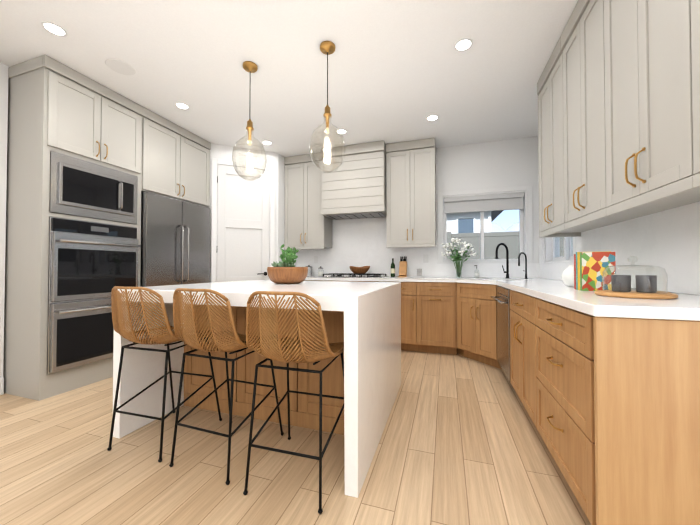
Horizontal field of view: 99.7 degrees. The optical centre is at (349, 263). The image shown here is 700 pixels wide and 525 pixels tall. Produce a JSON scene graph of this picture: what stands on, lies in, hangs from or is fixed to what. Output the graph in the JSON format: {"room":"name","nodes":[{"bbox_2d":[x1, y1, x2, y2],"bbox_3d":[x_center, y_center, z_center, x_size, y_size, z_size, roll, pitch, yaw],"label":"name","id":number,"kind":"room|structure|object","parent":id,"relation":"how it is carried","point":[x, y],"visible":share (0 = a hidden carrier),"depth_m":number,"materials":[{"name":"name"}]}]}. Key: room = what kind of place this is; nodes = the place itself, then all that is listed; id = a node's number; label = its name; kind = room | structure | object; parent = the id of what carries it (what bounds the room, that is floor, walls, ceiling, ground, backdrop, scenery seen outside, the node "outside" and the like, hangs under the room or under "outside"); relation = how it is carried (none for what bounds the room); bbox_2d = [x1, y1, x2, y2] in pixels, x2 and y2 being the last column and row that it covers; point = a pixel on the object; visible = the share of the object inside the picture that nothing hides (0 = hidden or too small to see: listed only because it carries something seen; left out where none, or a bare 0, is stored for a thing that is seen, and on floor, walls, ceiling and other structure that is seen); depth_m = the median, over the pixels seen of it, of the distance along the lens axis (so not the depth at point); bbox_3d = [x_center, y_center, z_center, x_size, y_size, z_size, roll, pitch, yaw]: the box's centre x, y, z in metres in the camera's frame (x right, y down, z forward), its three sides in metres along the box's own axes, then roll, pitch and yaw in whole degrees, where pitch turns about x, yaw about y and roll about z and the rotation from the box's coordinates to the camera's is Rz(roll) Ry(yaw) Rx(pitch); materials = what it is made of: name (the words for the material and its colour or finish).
{"room":"kitchen","nodes":[
{"label":"kitchen","id":0,"kind":"room"},
{"bbox_2d":[0,62,8,377],"bbox_3d":[-3.679,-0.322,0.291,0.205,2.740,4.630,0,-1,18],"label":"wall","id":1,"kind":"structure","parent":0,"point":[4,71],"depth_m":2.45,"materials":[{"name":"white paint"}]},
{"bbox_2d":[0,378,3,394],"bbox_3d":[-2.666,0.991,1.185,1.157,0.140,6.990,0,-1,18],"label":"baseboard","id":2,"kind":"structure","parent":1,"relation":"attached to","point":[1,386],"depth_m":2.42,"materials":[{"name":"white wood"}]},
{"bbox_2d":[209,143,294,282],"bbox_3d":[-1.713,-0.259,4.516,1.350,2.740,1.120,0,-1,18],"label":"wall","id":3,"kind":"structure","parent":0,"point":[224,152],"depth_m":4.34,"materials":[{"name":"white paint"}]},
{"bbox_2d":[211,158,274,282],"bbox_3d":[-1.487,-0.160,4.146,0.652,2.530,0.564,0,-1,18],"label":"pantry door","id":4,"kind":"structure","parent":3,"relation":"in","point":[242,229],"depth_m":4.14,"materials":[{"name":"white wood"}]},
{"bbox_2d":[0,0,577,156],"bbox_3d":[-1.620,-1.728,1.229,6.400,0.100,7.640,0,-1,18],"label":"ceiling","id":5,"kind":"structure","parent":0,"point":[400,70],"depth_m":2.42,"materials":[{"name":"white paint"}]},
{"bbox_2d":[41,21,67,36],"bbox_3d":[-2.096,-1.662,2.096,0.132,0.006,0.132,0,-1,18],"label":"recessed light","id":6,"kind":"object","parent":5,"relation":"in","point":[54,29],"visible":1,"depth_m":2.09,"materials":[{"name":"white"}]},
{"bbox_2d":[105,59,135,74],"bbox_3d":[-1.935,-1.657,2.496,0.210,0.004,0.210,0,-1,18],"label":"ceiling speaker","id":7,"kind":"object","parent":5,"relation":"attached to","point":[120,66],"visible":1,"depth_m":2.49},
{"bbox_2d":[175,102,188,109],"bbox_3d":[-1.754,-1.647,3.089,0.132,0.006,0.132,0,-1,18],"label":"recessed light","id":8,"kind":"object","parent":5,"relation":"in","point":[180,105],"visible":1,"depth_m":3.08,"materials":[{"name":"white"}]},
{"bbox_2d":[232,61,266,180],"bbox_3d":[-0.838,-1.175,2.471,0.279,0.968,0.279,0,-1,18],"label":"pendant light","id":9,"kind":"object","parent":5,"relation":"hanging from","point":[250,67],"visible":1,"depth_m":2.46,"materials":[{"name":"clear glass"}]},
{"bbox_2d":[262,141,271,144],"bbox_3d":[-1.124,-1.634,4.000,0.132,0.006,0.132,0,-1,18],"label":"recessed light","id":10,"kind":"object","parent":5,"relation":"in","point":[266,142],"visible":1,"depth_m":3.99,"materials":[{"name":"white"}]},
{"bbox_2d":[309,41,345,172],"bbox_3d":[-0.172,-1.178,2.256,0.279,0.968,0.279,0,-1,18],"label":"pendant light","id":11,"kind":"object","parent":5,"relation":"hanging from","point":[327,48],"visible":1,"depth_m":2.24,"materials":[{"name":"clear glass"}]},
{"bbox_2d":[336,129,346,133],"bbox_3d":[-0.106,-1.639,3.671,0.132,0.006,0.132,0,-1,18],"label":"recessed light","id":12,"kind":"object","parent":5,"relation":"in","point":[343,131],"visible":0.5,"depth_m":3.67,"materials":[{"name":"white"}]},
{"bbox_2d":[426,115,438,120],"bbox_3d":[0.931,-1.644,3.336,0.132,0.006,0.132,0,-1,18],"label":"recessed light","id":13,"kind":"object","parent":5,"relation":"in","point":[432,117],"visible":1,"depth_m":3.34,"materials":[{"name":"white"}]},
{"bbox_2d":[454,38,472,51],"bbox_3d":[0.863,-1.660,2.244,0.132,0.006,0.132,0,-1,18],"label":"recessed light","id":14,"kind":"object","parent":5,"relation":"in","point":[464,44],"visible":1,"depth_m":2.24,"materials":[{"name":"white"}]},
{"bbox_2d":[0,350,590,524],"bbox_3d":[-1.620,1.091,1.187,6.400,0.060,7.640,0,-1,18],"label":"floor","id":15,"kind":"structure","parent":0,"point":[461,442],"depth_m":1.55,"materials":[{"name":"brown wood"}]},
{"bbox_2d":[3,55,210,400],"bbox_3d":[-2.459,-0.277,3.248,0.704,2.737,1.742,0,-1,18],"label":"tall cabinet","id":16,"kind":"object","parent":15,"relation":"on","point":[54,105],"visible":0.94,"depth_m":2.47,"materials":[{"name":"grey wood"}]},
{"bbox_2d":[49,151,137,223],"bbox_3d":[-2.327,-0.659,2.729,0.172,0.499,0.706,0,-1,18],"label":"built-in microwave","id":17,"kind":"object","parent":16,"relation":"in","point":[81,188],"visible":0.88,"depth_m":2.64,"materials":[{"name":"silver metal"}]},
{"bbox_2d":[47,216,140,374],"bbox_3d":[-2.313,0.260,2.710,0.202,1.272,0.706,0,-1,18],"label":"double wall oven","id":18,"kind":"object","parent":16,"relation":"in","point":[91,265],"visible":0.71,"depth_m":2.57,"materials":[{"name":"silver metal"}]},
{"bbox_2d":[107,286,221,461],"bbox_3d":[-1.141,0.600,1.839,0.447,0.944,0.534,0,-1,18],"label":"rattan stool","id":19,"kind":"object","parent":15,"relation":"on","point":[166,337],"visible":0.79,"depth_m":1.64,"materials":[{"name":"brown wicker"}]},
{"bbox_2d":[140,192,209,286],"bbox_3d":[-2.291,0.175,3.603,0.742,1.845,0.886,0,-1,18],"label":"refrigerator","id":20,"kind":"object","parent":15,"relation":"on","point":[175,241],"visible":0.27,"depth_m":3.40,"materials":[{"name":"silver metal"}]},
{"bbox_2d":[169,288,283,484],"bbox_3d":[-0.699,0.598,1.686,0.447,0.944,0.534,0,-1,18],"label":"rattan stool","id":21,"kind":"object","parent":15,"relation":"on","point":[234,341],"visible":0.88,"depth_m":1.49,"materials":[{"name":"brown wicker"}]},
{"bbox_2d":[113,280,400,497],"bbox_3d":[-0.504,0.620,2.242,1.580,0.915,1.380,0,-1,18],"label":"kitchen island","id":22,"kind":"object","parent":15,"relation":"on","point":[362,321],"visible":0.69,"depth_m":1.91,"materials":[{"name":"white stone"}]},
{"bbox_2d":[267,244,307,283],"bbox_3d":[-0.519,0.004,2.466,0.336,0.321,0.336,0,-1,18],"label":"succulent bowl","id":23,"kind":"object","parent":22,"relation":"on","point":[284,271],"visible":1,"depth_m":2.35,"materials":[{"name":"brown wood"}]},
{"bbox_2d":[243,291,343,513],"bbox_3d":[-0.245,0.595,1.507,0.447,0.944,0.533,0,-1,18],"label":"rattan stool","id":24,"kind":"object","parent":15,"relation":"on","point":[295,353],"visible":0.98,"depth_m":1.31,"materials":[{"name":"brown wicker"}]},
{"bbox_2d":[316,280,387,281],"bbox_3d":[0.066,0.670,4.179,1.046,0.872,0.638,0,-1,18],"label":"base cabinet","id":25,"kind":"object","parent":15,"relation":"on","point":[316,280],"depth_m":3.83,"materials":[{"name":"brown wood"}]},
{"bbox_2d":[388,281,423,351],"bbox_3d":[0.736,0.667,3.962,0.478,0.872,0.638,0,-1,18],"label":"base cabinet","id":26,"kind":"object","parent":15,"relation":"on","point":[412,293],"depth_m":3.63,"materials":[{"name":"brown wood"}]},
{"bbox_2d":[424,282,456,354],"bbox_3d":[1.102,0.665,3.844,0.524,0.872,0.638,0,-1,18],"label":"base cabinet","id":27,"kind":"object","parent":15,"relation":"on","point":[428,317],"depth_m":3.53,"materials":[{"name":"brown wood"}]},
{"bbox_2d":[305,276,552,283],"bbox_3d":[0.600,0.205,3.797,3.486,0.040,1.050,0,-1,18],"label":"countertop","id":28,"kind":"structure","parent":27,"relation":"on","point":[398,279],"depth_m":3.67,"materials":[{"name":"white stone"}]},
{"bbox_2d":[305,265,311,275],"bbox_3d":[-0.637,0.110,4.573,0.108,0.172,0.108,0,-1,18],"label":"steel canister","id":29,"kind":"object","parent":28,"relation":"on","point":[309,270],"visible":0.81,"depth_m":4.53,"materials":[{"name":"silver metal"}]},
{"bbox_2d":[318,266,323,275],"bbox_3d":[-0.450,0.119,4.533,0.090,0.152,0.089,0,-1,18],"label":"glass jar","id":30,"kind":"object","parent":28,"relation":"on","point":[320,273],"visible":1,"depth_m":4.51,"materials":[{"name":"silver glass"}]},
{"bbox_2d":[321,273,387,277],"bbox_3d":[0.065,0.167,4.182,0.860,0.046,0.500,0,-1,18],"label":"gas cooktop","id":31,"kind":"object","parent":28,"relation":"in","point":[354,275],"visible":1,"depth_m":4.06,"materials":[{"name":"silver metal"}]},
{"bbox_2d":[350,266,369,273],"bbox_3d":[0.138,0.089,4.318,0.318,0.112,0.113,0,-1,18],"label":"dough bowl","id":32,"kind":"object","parent":31,"relation":"on","point":[361,270],"visible":1,"depth_m":4.28,"materials":[{"name":"brown wood"}]},
{"bbox_2d":[391,258,394,276],"bbox_3d":[0.610,0.059,4.203,0.065,0.262,0.064,0,-1,18],"label":"olive oil bottle","id":33,"kind":"object","parent":28,"relation":"on","point":[392,269],"visible":1,"depth_m":4.18,"materials":[{"name":"green glass"}]},
{"bbox_2d":[398,256,406,276],"bbox_3d":[0.742,0.045,4.141,0.110,0.294,0.203,0,-1,18],"label":"knife block","id":34,"kind":"object","parent":28,"relation":"on","point":[402,267],"visible":1,"depth_m":4.12,"materials":[{"name":"brown wood"}]},
{"bbox_2d":[416,268,422,276],"bbox_3d":[0.985,0.125,4.192,0.100,0.130,0.032,0,-1,18],"label":"photo frame","id":35,"kind":"object","parent":28,"relation":"on","point":[419,272],"visible":0.96,"depth_m":4.18,"materials":[{"name":"white"}]},
{"bbox_2d":[441,238,476,277],"bbox_3d":[1.421,-0.078,3.861,0.447,0.526,0.246,0,-1,18],"label":"flower vase","id":36,"kind":"object","parent":28,"relation":"on","point":[457,257],"visible":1,"depth_m":3.87,"materials":[{"name":"clear glass"}]},
{"bbox_2d":[474,265,478,277],"bbox_3d":[1.645,0.103,3.834,0.064,0.164,0.064,0,-1,18],"label":"soap dispenser","id":37,"kind":"object","parent":28,"relation":"on","point":[476,275],"visible":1,"depth_m":3.82,"materials":[{"name":"clear glass"}]},
{"bbox_2d":[495,243,508,277],"bbox_3d":[1.860,-0.035,3.603,0.182,0.432,0.198,0,-1,18],"label":"kitchen faucet","id":38,"kind":"object","parent":28,"relation":"on","point":[507,261],"visible":0.98,"depth_m":3.63,"materials":[{"name":"black metal"}]},
{"bbox_2d":[518,252,527,278],"bbox_3d":[1.985,0.024,3.394,0.118,0.308,0.129,0,-1,18],"label":"filter faucet","id":39,"kind":"object","parent":28,"relation":"on","point":[525,263],"visible":1,"depth_m":3.41,"materials":[{"name":"black metal"}]},
{"bbox_2d":[457,282,501,368],"bbox_3d":[1.504,0.657,3.293,0.575,0.872,0.575,0,-1,18],"label":"base cabinet","id":40,"kind":"object","parent":15,"relation":"on","point":[476,322],"visible":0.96,"depth_m":3.21,"materials":[{"name":"brown wood"}]},
{"bbox_2d":[489,278,699,320],"bbox_3d":[1.527,0.180,2.079,0.666,0.040,2.430,0,-1,18],"label":"countertop","id":41,"kind":"structure","parent":40,"relation":"on","point":[683,306],"depth_m":1.15,"materials":[{"name":"white stone"}]},
{"bbox_2d":[561,265,573,286],"bbox_3d":[1.522,0.084,2.016,0.128,0.147,0.128,0,-1,18],"label":"vase","id":42,"kind":"object","parent":41,"relation":"on","point":[567,276],"visible":0.65,"depth_m":1.99,"materials":[{"name":"ceramic"}]},
{"bbox_2d":[574,251,615,290],"bbox_3d":[1.390,0.043,1.688,0.158,0.220,0.122,0,-1,22],"label":"cookbooks","id":43,"kind":"object","parent":41,"relation":"on","point":[589,267],"visible":0.88,"depth_m":1.64,"materials":[{"name":"paper"}]},
{"bbox_2d":[594,290,677,298],"bbox_3d":[1.307,0.138,1.330,0.323,0.018,0.276,0,-1,18],"label":"serving board","id":44,"kind":"object","parent":41,"relation":"on","point":[642,295],"visible":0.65,"depth_m":1.26,"materials":[{"name":"brown wood"}]},
{"bbox_2d":[611,275,656,292],"bbox_3d":[1.282,0.090,1.336,0.148,0.075,0.120,0,-1,18],"label":"mugs","id":45,"kind":"object","parent":44,"relation":"on","point":[625,284],"depth_m":1.32,"materials":[{"name":"grey ceramic"}]},
{"bbox_2d":[602,256,667,293],"bbox_3d":[1.282,0.046,1.337,0.214,0.164,0.214,0,-1,18],"label":"glass cloche","id":46,"kind":"object","parent":44,"relation":"on","point":[630,266],"visible":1,"depth_m":1.31,"materials":[{"name":"clear glass"}]},
{"bbox_2d":[491,286,510,381],"bbox_3d":[1.665,0.648,2.611,0.694,0.868,0.600,0,-1,18],"label":"dishwasher","id":47,"kind":"object","parent":15,"relation":"on","point":[502,298],"visible":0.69,"depth_m":2.63,"materials":[{"name":"silver metal"}]},
{"bbox_2d":[510,290,529,415],"bbox_3d":[1.502,0.637,1.965,0.648,0.872,0.726,0,-1,18],"label":"base cabinet","id":48,"kind":"object","parent":15,"relation":"on","point":[519,302],"depth_m":2.07,"materials":[{"name":"brown wood"}]},
{"bbox_2d":[530,296,699,524],"bbox_3d":[1.287,0.627,1.300,0.648,0.872,0.788,0,-1,18],"label":"base cabinet","id":49,"kind":"object","parent":15,"relation":"on","point":[611,405],"depth_m":1.00,"materials":[{"name":"brown wood"}]},
{"bbox_2d":[332,136,539,277],"bbox_3d":[-0.468,-0.255,4.776,6.400,2.740,0.140,0,-1,18],"label":"wall","id":50,"kind":"structure","parent":0,"point":[501,163],"depth_m":3.95,"materials":[{"name":"white paint"}]},
{"bbox_2d":[284,153,331,249],"bbox_3d":[-0.646,-0.916,4.558,0.656,1.416,0.371,0,-1,18],"label":"upper cabinet","id":51,"kind":"object","parent":50,"relation":"attached to","point":[307,225],"visible":0.83,"depth_m":4.42,"materials":[{"name":"grey wood"}]},
{"bbox_2d":[321,141,385,219],"bbox_3d":[0.088,-1.153,4.274,0.911,0.952,0.468,0,-1,18],"label":"range hood","id":52,"kind":"object","parent":50,"relation":"attached to","point":[354,185],"visible":0.79,"depth_m":4.06,"materials":[{"name":"white wood"}]},
{"bbox_2d":[386,138,435,247],"bbox_3d":[0.846,-0.924,4.076,0.643,1.416,0.371,0,-1,18],"label":"upper cabinet","id":53,"kind":"object","parent":50,"relation":"attached to","point":[410,193],"visible":1,"depth_m":3.93,"materials":[{"name":"grey wood"}]},
{"bbox_2d":[295,217,538,277],"bbox_3d":[0.757,-0.251,4.289,3.486,0.884,0.030,0,-1,18],"label":"backsplash","id":54,"kind":"structure","parent":50,"relation":"attached to","point":[361,242],"depth_m":4.41,"materials":[{"name":"white tile"}]},
{"bbox_2d":[423,254,428,262],"bbox_3d":[1.076,-0.072,4.183,0.070,0.115,0.005,0,-1,18],"label":"electrical outlet plate","id":55,"kind":"object","parent":54,"relation":"attached to","point":[425,258],"depth_m":4.18,"materials":[{"name":"white plastic"}]},
{"bbox_2d":[437,185,532,263],"bbox_3d":[1.810,-0.504,4.038,1.170,1.005,0.152,0,-1,18],"label":"window","id":56,"kind":"structure","parent":50,"relation":"in","point":[515,198],"depth_m":3.99,"materials":[{"name":"clear glass"}]},
{"bbox_2d":[539,201,699,294],"bbox_3d":[1.935,-0.081,2.282,0.012,0.484,3.060,0,-1,18],"label":"backsplash","id":57,"kind":"structure","parent":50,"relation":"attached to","point":[668,240],"depth_m":1.67,"materials":[{"name":"white tile"}]},
{"bbox_3d":[1.337,-0.324,0.180,0.140,2.740,7.500,0,-1,18],"label":"wall","id":58,"kind":"structure","parent":0,"visible":0},
{"bbox_2d":[543,237,574,262],"bbox_3d":[2.289,-0.517,3.149,0.152,1.005,0.950,0,-1,18],"label":"window","id":59,"kind":"structure","parent":58,"relation":"in","point":[551,248],"depth_m":3.46,"materials":[{"name":"clear glass"}]},
{"bbox_2d":[537,52,595,235],"bbox_3d":[1.772,-0.967,2.350,0.327,1.381,0.657,0,-1,18],"label":"upper cabinet","id":60,"kind":"object","parent":58,"relation":"attached to","point":[547,111],"depth_m":2.47,"materials":[{"name":"grey wood"}]},
{"bbox_2d":[553,0,699,227],"bbox_3d":[1.511,-0.979,1.541,0.327,1.381,1.277,0,-1,18],"label":"upper cabinet","id":61,"kind":"object","parent":58,"relation":"attached to","point":[618,88],"depth_m":1.54,"materials":[{"name":"grey wood"}]},
{"bbox_2d":[665,0,699,187],"bbox_3d":[1.253,-0.991,0.741,0.327,1.381,0.638,0,-1,18],"label":"upper cabinet","id":62,"kind":"object","parent":58,"relation":"attached to","point":[682,17],"depth_m":1.07,"materials":[{"name":"grey wood"}]},
{"label":"outside","id":63,"kind":"structure","parent":0,"visible":0},
{"bbox_2d":[492,222,518,231],"bbox_3d":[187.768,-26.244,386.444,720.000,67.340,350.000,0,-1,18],"label":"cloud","id":64,"kind":"structure","parent":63,"point":[497,227],"depth_m":349.57,"materials":[{"name":"white"}]},
{"bbox_3d":[26.508,2.481,49.234,140.000,0.200,170.000,0,-1,18],"label":"ground","id":65,"kind":"structure","parent":63,"visible":0},
{"bbox_2d":[447,210,503,233],"bbox_3d":[1.464,-0.112,16.372,11.450,4.000,8.900,0,-1,18],"label":"house","id":66,"kind":"structure","parent":65,"relation":"on","point":[471,219],"depth_m":11.21,"materials":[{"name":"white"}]},
{"bbox_2d":[447,231,563,258],"bbox_3d":[5.034,0.410,3.791,25.200,2.580,14.395,0,-1,18],"label":"fence","id":67,"kind":"object","parent":65,"relation":"on","point":[473,240],"depth_m":7.30,"materials":[{"name":"grey wood"}]}
]}

